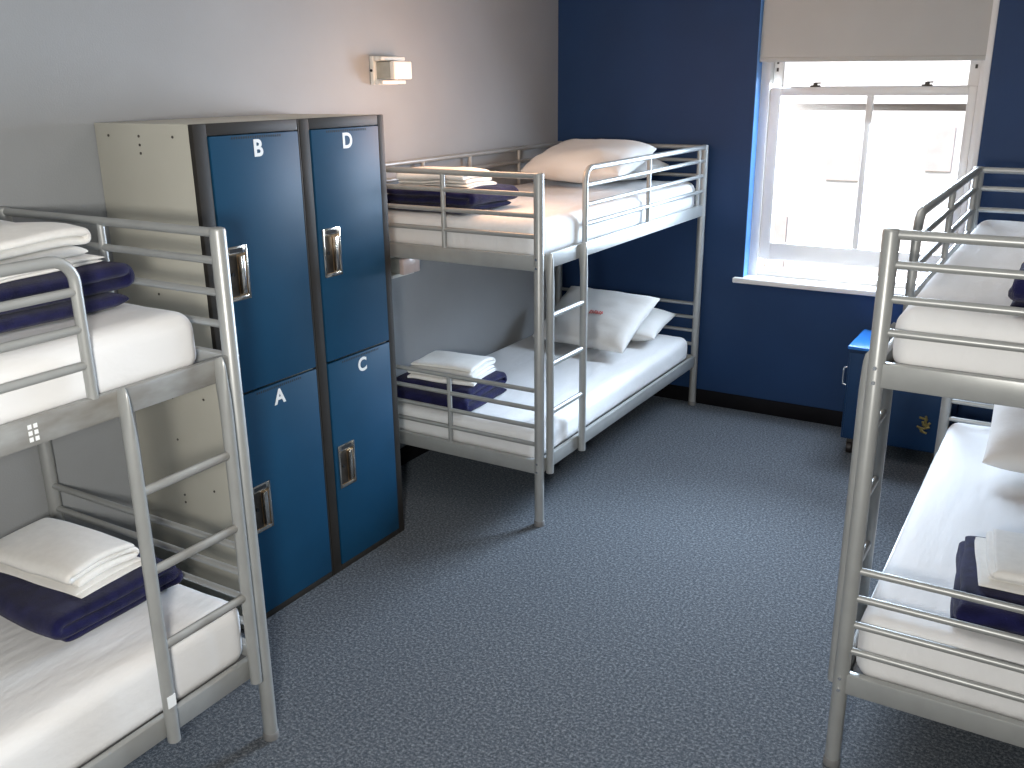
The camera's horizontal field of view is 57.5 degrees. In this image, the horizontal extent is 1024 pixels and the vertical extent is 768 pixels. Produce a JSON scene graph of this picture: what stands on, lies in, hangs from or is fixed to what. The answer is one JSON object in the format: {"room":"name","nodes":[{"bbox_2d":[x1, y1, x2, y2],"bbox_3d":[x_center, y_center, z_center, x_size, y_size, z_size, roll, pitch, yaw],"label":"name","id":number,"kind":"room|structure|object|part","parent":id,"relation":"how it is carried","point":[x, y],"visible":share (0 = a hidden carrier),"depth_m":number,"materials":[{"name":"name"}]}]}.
{"room":"dormitory","nodes":[
{"label":"dormitory","id":0,"kind":"room"},
{"bbox_2d":[0,0,557,555],"bbox_3d":[-1.325,-0.564,3.602,0.150,2.780,6.490,10,21,30],"label":"wall","id":1,"kind":"structure","parent":0,"point":[485,72],"depth_m":3.78,"materials":[{"name":"grey paint"}]},
{"bbox_2d":[369,56,411,84],"bbox_3d":[-0.559,-1.468,4.373,0.128,0.128,0.191,10,21,30],"label":"wall lamp","id":2,"kind":"object","parent":1,"relation":"attached to","point":[384,70],"visible":1,"depth_m":4.33,"materials":[{"name":"white metal"}]},
{"bbox_3d":[-0.603,-1.477,4.401,0.022,0.128,0.185,10,21,30],"label":"plate","id":3,"kind":"part","parent":2,"relation":"part of","materials":[{"name":"white metal"}]},
{"bbox_2d":[390,61,411,78],"bbox_3d":[-0.517,-1.460,4.346,0.028,0.080,0.135,10,21,30],"label":"diffuser","id":4,"kind":"object","parent":2,"relation":"attached to","point":[398,69],"depth_m":4.32,"materials":[{"name":"beige"}]},
{"bbox_2d":[390,257,419,278],"bbox_3d":[-0.549,-0.598,4.653,0.128,0.128,0.191,10,21,30],"label":"wall lamp","id":5,"kind":"object","parent":1,"relation":"attached to","point":[400,267],"visible":0.41,"depth_m":4.60,"materials":[{"name":"white metal"}]},
{"bbox_2d":[399,258,419,274],"bbox_3d":[-0.507,-0.590,4.626,0.028,0.080,0.135,10,21,30],"label":"diffuser","id":6,"kind":"object","parent":5,"relation":"attached to","point":[406,265],"depth_m":4.60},
{"bbox_2d":[400,445,428,465],"bbox_3d":[-1.268,0.739,3.932,0.012,0.095,6.088,10,21,30],"label":"baseboard","id":7,"kind":"structure","parent":1,"relation":"attached to","point":[408,453],"depth_m":5.04,"materials":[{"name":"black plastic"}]},
{"bbox_2d":[124,396,1023,767],"bbox_3d":[0.278,1.094,3.128,3.860,0.120,6.490,10,21,30],"label":"floor","id":8,"kind":"structure","parent":0,"point":[672,605],"depth_m":3.50,"materials":[{"name":"blue carpet"}]},
{"bbox_2d":[0,206,279,767],"bbox_3d":[-1.669,0.540,2.123,1.030,1.592,2.005,10,21,30],"label":"bunk bed","id":9,"kind":"object","parent":8,"relation":"on","point":[222,368],"visible":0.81,"depth_m":2.50,"materials":[{"name":"silver metal"}]},
{"bbox_3d":[-1.583,0.199,3.158,0.044,1.580,0.043,10,21,30],"label":"post","id":10,"kind":"part","parent":9,"relation":"part of","materials":[{"name":"silver metal"}]},
{"bbox_3d":[-1.378,0.070,1.539,0.027,0.345,1.528,10,21,30],"label":"guard rail","id":11,"kind":"part","parent":9,"relation":"part of","materials":[{"name":"silver metal"}]},
{"bbox_2d":[0,303,195,424],"bbox_3d":[-1.695,0.064,1.957,0.915,0.175,1.866,10,21,30],"label":"mattress","id":12,"kind":"object","parent":9,"relation":"on","point":[131,343],"visible":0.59,"depth_m":2.27,"materials":[{"name":"white fabric"}]},
{"bbox_2d":[0,261,135,332],"bbox_3d":[-1.361,-0.256,2.461,0.559,0.118,0.484,9,20,28],"label":"folded blanket","id":13,"kind":"object","parent":12,"relation":"on","point":[99,278],"visible":0.58,"depth_m":2.35,"materials":[{"name":"blue fabric"}]},
{"bbox_2d":[0,254,101,282],"bbox_3d":[-1.352,-0.315,2.426,0.408,0.036,0.370,8,20,26],"label":"folded towel","id":14,"kind":"object","parent":13,"relation":"on","point":[84,259],"visible":0.28,"depth_m":2.40,"materials":[{"name":"white fabric"}]},
{"bbox_2d":[0,220,90,263],"bbox_3d":[-1.361,-0.362,2.415,0.389,0.096,0.378,9,20,27],"label":"folded towel","id":15,"kind":"object","parent":14,"relation":"on","point":[19,241],"visible":0.95,"depth_m":2.38,"materials":[{"name":"white fabric"}]},
{"bbox_3d":[-1.182,-0.468,2.683,0.932,0.024,0.025,10,21,30],"label":"rail","id":16,"kind":"part","parent":9,"relation":"part of","materials":[{"name":"silver metal"}]},
{"bbox_2d":[0,584,241,767],"bbox_3d":[-1.674,0.924,2.253,0.918,0.210,1.910,10,21,30],"label":"mattress","id":17,"kind":"object","parent":9,"relation":"on","point":[63,704],"visible":0.61,"depth_m":2.47,"materials":[{"name":"white fabric"}]},
{"bbox_2d":[0,552,183,641],"bbox_3d":[-1.326,0.580,2.785,0.551,0.116,0.460,10,21,30],"label":"folded blanket","id":18,"kind":"object","parent":17,"relation":"on","point":[53,614],"visible":0.47,"depth_m":2.59,"materials":[{"name":"blue fabric"}]},
{"bbox_2d":[0,557,140,598],"bbox_3d":[-1.307,0.524,2.751,0.400,0.030,0.250,8,20,25],"label":"folded towel","id":19,"kind":"object","parent":18,"relation":"on","point":[108,577],"visible":0.3,"depth_m":2.65,"materials":[{"name":"white fabric"}]},
{"bbox_2d":[0,517,138,586],"bbox_3d":[-1.322,0.485,2.740,0.380,0.080,0.263,8,20,25],"label":"folded towel","id":20,"kind":"object","parent":19,"relation":"on","point":[67,552],"visible":1,"depth_m":2.68,"materials":[{"name":"white fabric"}]},
{"bbox_3d":[-1.181,-0.396,2.706,0.932,0.020,0.021,10,21,30],"label":"rail","id":21,"kind":"part","parent":9,"relation":"part of","materials":[{"name":"silver metal"}]},
{"bbox_3d":[-1.172,0.418,2.968,0.932,0.020,0.021,10,21,30],"label":"rail","id":22,"kind":"part","parent":9,"relation":"part of","materials":[{"name":"silver metal"}]},
{"bbox_3d":[-1.171,0.499,2.994,0.932,0.020,0.021,10,21,30],"label":"rail","id":23,"kind":"part","parent":9,"relation":"part of","materials":[{"name":"silver metal"}]},
{"bbox_3d":[-0.931,0.487,2.393,0.048,1.010,0.035,10,21,30],"label":"ladder rail","id":24,"kind":"part","parent":9,"relation":"part of","materials":[{"name":"silver metal"}]},
{"bbox_3d":[-1.180,-0.313,2.732,0.932,0.020,0.021,10,21,30],"label":"rail","id":25,"kind":"part","parent":9,"relation":"part of","materials":[{"name":"silver metal"}]},
{"bbox_3d":[-1.179,-0.231,2.759,0.932,0.020,0.021,10,21,30],"label":"rail","id":26,"kind":"part","parent":9,"relation":"part of","materials":[{"name":"silver metal"}]},
{"bbox_3d":[-1.170,0.579,3.019,0.932,0.020,0.021,10,21,30],"label":"rail","id":27,"kind":"part","parent":9,"relation":"part of","materials":[{"name":"silver metal"}]},
{"bbox_3d":[-0.775,0.407,2.638,0.048,1.010,0.035,10,21,30],"label":"ladder rail","id":28,"kind":"part","parent":9,"relation":"part of","materials":[{"name":"silver metal"}]},
{"bbox_3d":[-1.169,0.659,3.046,0.932,0.020,0.021,10,21,30],"label":"rail","id":29,"kind":"part","parent":9,"relation":"part of","materials":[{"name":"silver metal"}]},
{"bbox_3d":[-0.763,0.343,2.683,0.044,1.580,0.043,10,21,30],"label":"post","id":30,"kind":"part","parent":9,"relation":"part of","materials":[{"name":"silver metal"}]},
{"bbox_2d":[94,114,403,628],"bbox_3d":[-0.949,-0.107,3.720,0.506,1.830,0.961,10,21,30],"label":"locker","id":31,"kind":"object","parent":8,"relation":"on","point":[300,200],"visible":0.87,"depth_m":3.47,"materials":[{"name":"blue metal"}]},
{"bbox_3d":[-1.213,0.017,3.344,0.464,1.830,0.006,10,21,30],"label":"panel","id":32,"kind":"part","parent":31,"relation":"part of","materials":[{"name":"beige metal"}]},
{"bbox_3d":[-1.099,-0.914,3.259,0.464,0.008,0.472,10,21,30],"label":"panel","id":33,"kind":"part","parent":31,"relation":"part of","materials":[{"name":"beige metal"}]},
{"bbox_2d":[229,255,239,296],"bbox_3d":[-0.944,-0.366,3.172,0.001,0.142,0.038,10,21,30],"label":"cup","id":34,"kind":"object","parent":31,"relation":"on","point":[234,260],"depth_m":3.17,"materials":[{"name":"metal"}]},
{"bbox_3d":[-0.933,-0.451,3.159,0.001,0.014,0.058,10,21,30],"label":"number plate","id":35,"kind":"part","parent":31,"relation":"part of","materials":[{"name":"silver metal"}]},
{"bbox_3d":[-0.934,-0.377,3.184,0.004,0.186,0.098,10,21,30],"label":"latch plate","id":36,"kind":"part","parent":31,"relation":"part of","materials":[{"name":"silver metal"}]},
{"bbox_3d":[-0.919,-0.374,3.196,0.017,0.130,0.026,10,21,30],"label":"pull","id":37,"kind":"part","parent":31,"relation":"part of","materials":[{"name":"silver metal"}]},
{"bbox_2d":[254,492,263,529],"bbox_3d":[-0.935,0.468,3.441,0.001,0.142,0.038,10,21,30],"label":"handle","id":38,"kind":"object","parent":31,"relation":"on","point":[258,496],"depth_m":3.44,"materials":[{"name":"metal"}]},
{"bbox_3d":[-0.923,0.382,3.428,0.001,0.014,0.058,10,21,30],"label":"number plate","id":39,"kind":"part","parent":31,"relation":"part of","materials":[{"name":"silver metal"}]},
{"bbox_3d":[-0.871,-0.431,3.300,0.018,0.879,0.406,10,21,30],"label":"door","id":40,"kind":"part","parent":31,"relation":"part of","materials":[{"name":"blue metal"}]},
{"bbox_3d":[-0.925,0.457,3.453,0.004,0.186,0.098,10,21,30],"label":"latch plate","id":41,"kind":"part","parent":31,"relation":"part of","materials":[{"name":"silver metal"}]},
{"bbox_3d":[-0.910,0.460,3.464,0.017,0.130,0.026,10,21,30],"label":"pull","id":42,"kind":"part","parent":31,"relation":"part of","materials":[{"name":"silver metal"}]},
{"bbox_3d":[-0.861,0.412,3.571,0.018,0.875,0.406,10,21,30],"label":"door","id":43,"kind":"part","parent":31,"relation":"part of","materials":[{"name":"blue metal"}]},
{"bbox_3d":[-0.853,-1.041,3.645,0.464,0.008,0.472,10,21,30],"label":"panel","id":44,"kind":"part","parent":31,"relation":"part of","materials":[{"name":"beige metal"}]},
{"bbox_3d":[-0.759,-0.074,3.611,0.020,1.830,0.959,10,21,30],"label":"frame","id":45,"kind":"part","parent":31,"relation":"part of","materials":[{"name":"metal"}]},
{"bbox_2d":[325,235,333,273],"bbox_3d":[-0.697,-0.494,3.561,0.001,0.142,0.038,10,21,30],"label":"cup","id":46,"kind":"object","parent":31,"relation":"on","point":[329,239],"depth_m":3.56,"materials":[{"name":"metal"}]},
{"bbox_3d":[-0.686,-0.579,3.548,0.001,0.014,0.058,10,21,30],"label":"number plate","id":47,"kind":"part","parent":31,"relation":"part of","materials":[{"name":"silver metal"}]},
{"bbox_3d":[-0.687,-0.504,3.573,0.004,0.186,0.098,10,21,30],"label":"latch plate","id":48,"kind":"part","parent":31,"relation":"part of","materials":[{"name":"silver metal"}]},
{"bbox_3d":[-0.672,-0.502,3.584,0.017,0.130,0.026,10,21,30],"label":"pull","id":49,"kind":"part","parent":31,"relation":"part of","materials":[{"name":"silver metal"}]},
{"bbox_2d":[340,450,348,483],"bbox_3d":[-0.687,0.340,3.829,0.001,0.142,0.038,10,21,30],"label":"handle","id":50,"kind":"object","parent":31,"relation":"on","point":[344,454],"depth_m":3.83,"materials":[{"name":"metal"}]},
{"bbox_3d":[-0.720,-0.238,4.119,0.464,1.830,0.006,10,21,30],"label":"panel","id":51,"kind":"part","parent":31,"relation":"part of","materials":[{"name":"blue metal"}]},
{"bbox_3d":[-0.677,0.329,3.841,0.004,0.186,0.098,10,21,30],"label":"latch plate","id":52,"kind":"part","parent":31,"relation":"part of","materials":[{"name":"silver metal"}]},
{"bbox_3d":[-0.632,-0.554,3.675,0.018,0.879,0.385,10,21,30],"label":"door","id":53,"kind":"part","parent":31,"relation":"part of","materials":[{"name":"blue metal"}]},
{"bbox_3d":[-0.663,0.332,3.853,0.017,0.130,0.026,10,21,30],"label":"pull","id":54,"kind":"part","parent":31,"relation":"part of","materials":[{"name":"silver metal"}]},
{"bbox_3d":[-0.623,0.288,3.946,0.018,0.875,0.385,10,21,30],"label":"door","id":55,"kind":"part","parent":31,"relation":"part of","materials":[{"name":"blue metal"}]},
{"bbox_2d":[385,141,708,526],"bbox_3d":[0.222,-0.439,5.096,1.029,1.592,2.005,10,21,30],"label":"bunk bed","id":56,"kind":"object","parent":8,"relation":"on","point":[538,262],"visible":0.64,"depth_m":4.30,"materials":[{"name":"silver metal"}]},
{"bbox_3d":[-0.300,-0.923,4.068,0.932,0.024,0.025,10,21,30],"label":"rail","id":57,"kind":"part","parent":56,"relation":"part of","materials":[{"name":"silver metal"}]},
{"bbox_3d":[-0.299,-0.852,4.091,0.932,0.020,0.021,10,21,30],"label":"rail","id":58,"kind":"part","parent":56,"relation":"part of","materials":[{"name":"silver metal"}]},
{"bbox_3d":[-0.298,-0.769,4.118,0.932,0.020,0.021,10,21,30],"label":"rail","id":59,"kind":"part","parent":56,"relation":"part of","materials":[{"name":"silver metal"}]},
{"bbox_3d":[-0.298,-0.686,4.144,0.932,0.020,0.021,10,21,30],"label":"rail","id":60,"kind":"part","parent":56,"relation":"part of","materials":[{"name":"silver metal"}]},
{"bbox_3d":[-0.290,-0.038,4.353,0.932,0.020,0.021,10,21,30],"label":"rail","id":61,"kind":"part","parent":56,"relation":"part of","materials":[{"name":"silver metal"}]},
{"bbox_3d":[-0.288,0.123,4.405,0.932,0.020,0.021,10,21,30],"label":"rail","id":62,"kind":"part","parent":56,"relation":"part of","materials":[{"name":"silver metal"}]},
{"bbox_3d":[-0.289,0.043,4.379,0.932,0.020,0.021,10,21,30],"label":"rail","id":63,"kind":"part","parent":56,"relation":"part of","materials":[{"name":"silver metal"}]},
{"bbox_3d":[-0.287,0.204,4.431,0.932,0.020,0.021,10,21,30],"label":"rail","id":64,"kind":"part","parent":56,"relation":"part of","materials":[{"name":"silver metal"}]},
{"bbox_3d":[-0.205,-1.256,5.099,0.025,0.024,1.927,10,21,30],"label":"wall rail","id":65,"kind":"part","parent":56,"relation":"part of","materials":[{"name":"silver metal"}]},
{"bbox_3d":[0.118,-0.113,4.069,0.044,1.580,0.043,10,21,30],"label":"post","id":66,"kind":"part","parent":56,"relation":"part of","materials":[{"name":"silver metal"}]},
{"bbox_2d":[388,179,694,254],"bbox_3d":[0.208,-0.920,4.947,0.916,0.175,1.911,10,21,30],"label":"mattress","id":67,"kind":"object","parent":56,"relation":"on","point":[562,199],"visible":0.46,"depth_m":4.31,"materials":[{"name":"white fabric"}]},
{"bbox_2d":[387,184,518,213],"bbox_3d":[-0.291,-0.882,4.381,0.544,0.114,0.403,11,21,32],"label":"folded blanket","id":68,"kind":"object","parent":67,"relation":"on","point":[394,196],"visible":0.48,"depth_m":4.24,"materials":[{"name":"blue fabric"}]},
{"bbox_2d":[396,181,496,188],"bbox_3d":[-0.307,-0.939,4.358,0.403,0.026,0.283,9,20,27],"label":"folded towel","id":69,"kind":"object","parent":68,"relation":"on","point":[483,183],"visible":0.42,"depth_m":4.24,"materials":[{"name":"white fabric"}]},
{"bbox_2d":[397,166,491,183],"bbox_3d":[-0.314,-0.972,4.340,0.378,0.067,0.281,9,20,27],"label":"folded towel","id":70,"kind":"object","parent":69,"relation":"on","point":[402,177],"visible":0.54,"depth_m":4.26,"materials":[{"name":"white fabric"}]},
{"bbox_2d":[521,139,655,182],"bbox_3d":[0.428,-1.251,5.229,0.620,0.222,0.446,11,21,32],"label":"pillow","id":71,"kind":"object","parent":67,"relation":"on","point":[567,161],"visible":0.85,"depth_m":5.10,"materials":[{"name":"white fabric"}]},
{"bbox_2d":[622,159,668,180],"bbox_3d":[0.587,-1.283,5.543,0.580,0.141,0.399,9,20,28],"label":"pillow","id":72,"kind":"object","parent":67,"relation":"on","point":[656,163],"visible":0.17,"depth_m":5.39,"materials":[{"name":"white fabric"}]},
{"bbox_2d":[398,334,686,457],"bbox_3d":[0.217,-0.031,5.232,0.920,0.167,1.912,10,21,30],"label":"mattress","id":73,"kind":"object","parent":56,"relation":"on","point":[612,378],"visible":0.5,"depth_m":4.88,"materials":[{"name":"white fabric"}]},
{"bbox_2d":[396,371,505,411],"bbox_3d":[-0.318,0.005,4.680,0.479,0.122,0.430,9,20,27],"label":"folded blanket","id":74,"kind":"object","parent":73,"relation":"on","point":[483,390],"visible":0.47,"depth_m":4.53,"materials":[{"name":"blue fabric"}]},
{"bbox_2d":[408,368,495,386],"bbox_3d":[-0.298,-0.057,4.659,0.364,0.031,0.296,6,19,20],"label":"folded towel","id":75,"kind":"object","parent":74,"relation":"on","point":[412,375],"visible":0.42,"depth_m":4.55,"materials":[{"name":"white fabric"}]},
{"bbox_2d":[408,350,494,381],"bbox_3d":[-0.296,-0.099,4.657,0.361,0.070,0.300,7,19,22],"label":"folded towel","id":76,"kind":"object","parent":75,"relation":"on","point":[469,365],"visible":0.84,"depth_m":4.59,"materials":[{"name":"white fabric"}]},
{"bbox_2d":[532,286,659,352],"bbox_3d":[0.491,-0.388,5.502,0.630,0.279,0.407,13,22,36],"label":"pillow","id":77,"kind":"object","parent":73,"relation":"on","point":[613,317],"visible":0.83,"depth_m":5.40,"materials":[{"name":"white fabric"}]},
{"bbox_2d":[631,308,675,340],"bbox_3d":[0.657,-0.386,5.748,0.600,0.162,0.416,8,20,26],"label":"pillow","id":78,"kind":"object","parent":73,"relation":"on","point":[657,319],"visible":0.34,"depth_m":5.57,"materials":[{"name":"white fabric"}]},
{"bbox_3d":[0.162,-0.078,4.110,0.048,1.010,0.035,10,21,30],"label":"ladder rail","id":79,"kind":"part","parent":56,"relation":"part of","materials":[{"name":"silver metal"}]},
{"bbox_3d":[0.308,-0.779,6.131,0.044,1.580,0.043,10,21,30],"label":"post","id":80,"kind":"part","parent":56,"relation":"part of","materials":[{"name":"silver metal"}]},
{"bbox_3d":[0.326,-0.163,4.369,0.048,1.010,0.035,10,21,30],"label":"ladder rail","id":81,"kind":"part","parent":56,"relation":"part of","materials":[{"name":"silver metal"}]},
{"bbox_3d":[0.720,-0.561,5.941,0.932,0.020,0.021,10,21,30],"label":"rail","id":82,"kind":"part","parent":56,"relation":"part of","materials":[{"name":"silver metal"}]},
{"bbox_3d":[0.720,-1.014,4.836,0.027,0.345,1.528,10,21,30],"label":"guard rail","id":83,"kind":"part","parent":56,"relation":"part of","materials":[{"name":"silver metal"}]},
{"bbox_3d":[0.712,-1.292,5.706,0.932,0.020,0.021,10,21,30],"label":"rail","id":84,"kind":"part","parent":56,"relation":"part of","materials":[{"name":"silver metal"}]},
{"bbox_3d":[0.710,-1.446,5.656,0.932,0.024,0.025,10,21,30],"label":"rail","id":85,"kind":"part","parent":56,"relation":"part of","materials":[{"name":"silver metal"}]},
{"bbox_3d":[0.711,-1.374,5.679,0.932,0.020,0.021,10,21,30],"label":"rail","id":86,"kind":"part","parent":56,"relation":"part of","materials":[{"name":"silver metal"}]},
{"bbox_3d":[0.722,-0.400,5.993,0.932,0.020,0.021,10,21,30],"label":"rail","id":87,"kind":"part","parent":56,"relation":"part of","materials":[{"name":"silver metal"}]},
{"bbox_3d":[0.721,-0.480,5.967,0.932,0.020,0.021,10,21,30],"label":"rail","id":88,"kind":"part","parent":56,"relation":"part of","materials":[{"name":"silver metal"}]},
{"bbox_3d":[1.128,-0.635,5.657,0.044,1.580,0.043,10,21,30],"label":"post","id":89,"kind":"part","parent":56,"relation":"part of","materials":[{"name":"silver metal"}]},
{"bbox_2d":[840,329,958,462],"bbox_3d":[2.087,0.077,5.026,0.551,0.612,0.416,10,21,30],"label":"base cabinet","id":90,"kind":"object","parent":8,"relation":"on","point":[914,417],"visible":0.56,"depth_m":4.87,"materials":[{"name":"blue wood"}]},
{"bbox_3d":[1.775,-0.045,4.981,0.026,0.109,0.010,10,21,30],"label":"handle","id":91,"kind":"part","parent":90,"relation":"part of","materials":[{"name":"metal"}]},
{"bbox_3d":[1.996,0.094,4.856,0.496,0.473,0.012,10,21,30],"label":"door","id":92,"kind":"part","parent":90,"relation":"part of","materials":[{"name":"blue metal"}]},
{"bbox_2d":[823,166,1023,767],"bbox_3d":[1.852,0.183,3.108,1.029,1.592,2.005,10,21,30],"label":"bunk bed","id":93,"kind":"object","parent":8,"relation":"on","point":[881,375],"visible":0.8,"depth_m":2.52,"materials":[{"name":"silver metal"}]},
{"bbox_3d":[0.954,0.396,2.612,0.048,1.010,0.035,10,21,30],"label":"ladder rail","id":94,"kind":"part","parent":93,"relation":"part of","materials":[{"name":"silver metal"}]},
{"bbox_3d":[0.946,0.368,2.544,0.044,1.580,0.043,10,21,30],"label":"post","id":95,"kind":"part","parent":93,"relation":"part of","materials":[{"name":"silver metal"}]},
{"bbox_3d":[1.140,0.300,2.903,0.048,1.010,0.035,10,21,30],"label":"ladder rail","id":96,"kind":"part","parent":93,"relation":"part of","materials":[{"name":"silver metal"}]},
{"bbox_3d":[1.360,0.828,2.432,0.932,0.020,0.021,10,21,30],"label":"rail","id":97,"kind":"part","parent":93,"relation":"part of","materials":[{"name":"silver metal"}]},
{"bbox_3d":[1.359,0.747,2.406,0.932,0.020,0.021,10,21,30],"label":"rail","id":98,"kind":"part","parent":93,"relation":"part of","materials":[{"name":"silver metal"}]},
{"bbox_2d":[856,423,1023,720],"bbox_3d":[1.866,0.571,3.226,0.916,0.210,1.910,10,21,30],"label":"mattress","id":99,"kind":"object","parent":93,"relation":"on","point":[960,496],"visible":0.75,"depth_m":2.89,"materials":[{"name":"white fabric"}]},
{"bbox_2d":[950,536,1023,635],"bbox_3d":[1.540,0.601,2.634,0.533,0.107,0.526,8,20,26],"label":"folded blanket","id":100,"kind":"object","parent":99,"relation":"on","point":[965,575],"visible":0.6,"depth_m":2.54,"materials":[{"name":"blue fabric"}]},
{"bbox_2d":[974,537,1023,595],"bbox_3d":[1.541,0.539,2.645,0.414,0.032,0.322,7,19,22],"label":"folded towel","id":101,"kind":"object","parent":100,"relation":"on","point":[980,544],"visible":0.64,"depth_m":2.62,"materials":[{"name":"white fabric"}]},
{"bbox_2d":[986,529,1023,585],"bbox_3d":[1.553,0.512,2.627,0.389,0.061,0.326,7,19,23],"label":"folded towel","id":102,"kind":"object","parent":101,"relation":"on","point":[1005,549],"visible":1,"depth_m":2.63,"materials":[{"name":"white fabric"}]},
{"bbox_2d":[982,404,1023,473],"bbox_3d":[2.169,0.203,3.528,0.660,0.247,0.474,9,20,28],"label":"pillow","id":103,"kind":"object","parent":99,"relation":"on","point":[1004,450],"visible":0.67,"depth_m":3.52,"materials":[{"name":"white fabric"}]},
{"bbox_3d":[1.358,0.667,2.380,0.932,0.020,0.021,10,21,30],"label":"rail","id":104,"kind":"part","parent":93,"relation":"part of","materials":[{"name":"silver metal"}]},
{"bbox_3d":[1.547,-0.533,3.311,0.027,0.345,1.528,10,21,30],"label":"guard rail","id":105,"kind":"part","parent":93,"relation":"part of","materials":[{"name":"silver metal"}]},
{"bbox_3d":[1.357,0.587,2.354,0.932,0.020,0.021,10,21,30],"label":"rail","id":106,"kind":"part","parent":93,"relation":"part of","materials":[{"name":"silver metal"}]},
{"bbox_3d":[1.350,-0.062,2.146,0.932,0.020,0.021,10,21,30],"label":"rail","id":107,"kind":"part","parent":93,"relation":"part of","materials":[{"name":"silver metal"}]},
{"bbox_3d":[1.349,-0.144,2.119,0.932,0.020,0.021,10,21,30],"label":"rail","id":108,"kind":"part","parent":93,"relation":"part of","materials":[{"name":"silver metal"}]},
{"bbox_2d":[893,220,1023,379],"bbox_3d":[1.856,-0.296,2.948,0.916,0.175,1.911,10,21,30],"label":"mattress","id":109,"kind":"object","parent":93,"relation":"on","point":[942,286],"visible":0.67,"depth_m":2.37,"materials":[{"name":"white fabric"}]},
{"bbox_2d":[1010,263,1023,307],"bbox_3d":[1.537,-0.236,2.299,0.530,0.116,0.470,10,21,30],"label":"folded blanket","id":110,"kind":"object","parent":109,"relation":"on","point":[1017,292],"visible":0.68,"depth_m":2.24,"materials":[{"name":"blue fabric"}]},
{"bbox_3d":[1.956,-0.154,4.132,0.044,1.580,0.043,10,21,30],"label":"post","id":111,"kind":"part","parent":93,"relation":"part of","materials":[{"name":"silver metal"}]},
{"bbox_3d":[1.348,-0.227,2.092,0.932,0.020,0.021,10,21,30],"label":"rail","id":112,"kind":"part","parent":93,"relation":"part of","materials":[{"name":"silver metal"}]},
{"bbox_3d":[1.347,-0.299,2.069,0.932,0.024,0.025,10,21,30],"label":"rail","id":113,"kind":"part","parent":93,"relation":"part of","materials":[{"name":"silver metal"}]},
{"bbox_3d":[2.369,0.225,3.994,0.932,0.020,0.021,10,21,30],"label":"rail","id":114,"kind":"part","parent":93,"relation":"part of","materials":[{"name":"silver metal"}]},
{"bbox_3d":[2.369,0.145,3.968,0.932,0.020,0.021,10,21,30],"label":"rail","id":115,"kind":"part","parent":93,"relation":"part of","materials":[{"name":"silver metal"}]},
{"bbox_3d":[2.359,-0.667,3.707,0.932,0.020,0.021,10,21,30],"label":"rail","id":116,"kind":"part","parent":93,"relation":"part of","materials":[{"name":"silver metal"}]},
{"bbox_3d":[2.358,-0.750,3.680,0.932,0.020,0.021,10,21,30],"label":"rail","id":117,"kind":"part","parent":93,"relation":"part of","materials":[{"name":"silver metal"}]},
{"bbox_3d":[2.358,-0.821,3.657,0.932,0.024,0.025,10,21,30],"label":"rail","id":118,"kind":"part","parent":93,"relation":"part of","materials":[{"name":"silver metal"}]},
{"bbox_2d":[558,0,1023,422],"bbox_3d":[1.879,-1.123,5.224,3.560,2.780,0.240,10,21,30],"label":"wall","id":119,"kind":"structure","parent":0,"point":[683,72],"depth_m":5.51,"materials":[{"name":"blue paint"}]},
{"bbox_2d":[653,384,842,426],"bbox_3d":[1.828,0.189,5.533,3.560,0.095,0.012,10,21,30],"label":"baseboard","id":120,"kind":"structure","parent":119,"relation":"attached to","point":[720,399],"depth_m":5.71,"materials":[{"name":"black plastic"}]},
{"bbox_2d":[743,0,763,276],"bbox_3d":[1.389,-1.442,5.335,0.004,1.667,0.084,10,21,30],"label":"trim","id":121,"kind":"structure","parent":119,"relation":"attached to","point":[759,64],"depth_m":5.36,"materials":[{"name":"blue paint"}]},
{"bbox_2d":[732,275,904,296],"bbox_3d":[1.896,-0.543,5.300,1.276,0.030,0.160,10,21,30],"label":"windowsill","id":122,"kind":"structure","parent":119,"relation":"attached to","point":[815,285],"depth_m":5.36,"materials":[{"name":"white paint"}]},
{"bbox_2d":[748,60,984,288],"bbox_3d":[1.950,-1.385,5.139,1.176,1.670,0.145,10,21,30],"label":"window","id":123,"kind":"structure","parent":119,"relation":"in","point":[772,90],"depth_m":5.28,"materials":[{"name":"white paint"}]},
{"bbox_3d":[1.983,-1.091,5.285,1.076,0.950,0.020,10,21,30],"label":"storm sash","id":124,"kind":"part","parent":123,"relation":"part of","materials":[{"name":"glass"}]},
{"bbox_3d":[1.946,-1.852,4.991,1.062,0.570,0.036,10,21,30],"label":"sash","id":125,"kind":"part","parent":123,"relation":"part of","materials":[{"name":"white paint"}]},
{"bbox_2d":[760,0,992,61],"bbox_3d":[1.879,-1.919,4.859,1.168,0.454,0.056,11,21,29],"label":"roller blind","id":126,"kind":"object","parent":119,"relation":"attached to","point":[792,30],"visible":1,"depth_m":4.87,"materials":[{"name":"fabric"}]},
{"bbox_2d":[960,0,999,245],"bbox_3d":[2.383,-1.270,4.766,0.029,1.667,0.075,10,21,30],"label":"trim","id":127,"kind":"structure","parent":119,"relation":"attached to","point":[995,8],"depth_m":4.67,"materials":[{"name":"white paint"}]},
{"label":"outside","id":128,"kind":"structure","parent":0,"visible":0},
{"bbox_2d":[762,61,970,279],"bbox_3d":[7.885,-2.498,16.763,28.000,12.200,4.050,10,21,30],"label":"window pane","id":129,"kind":"structure","parent":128,"point":[913,156],"depth_m":15.29,"materials":[{"name":"clear glass"}]}
]}

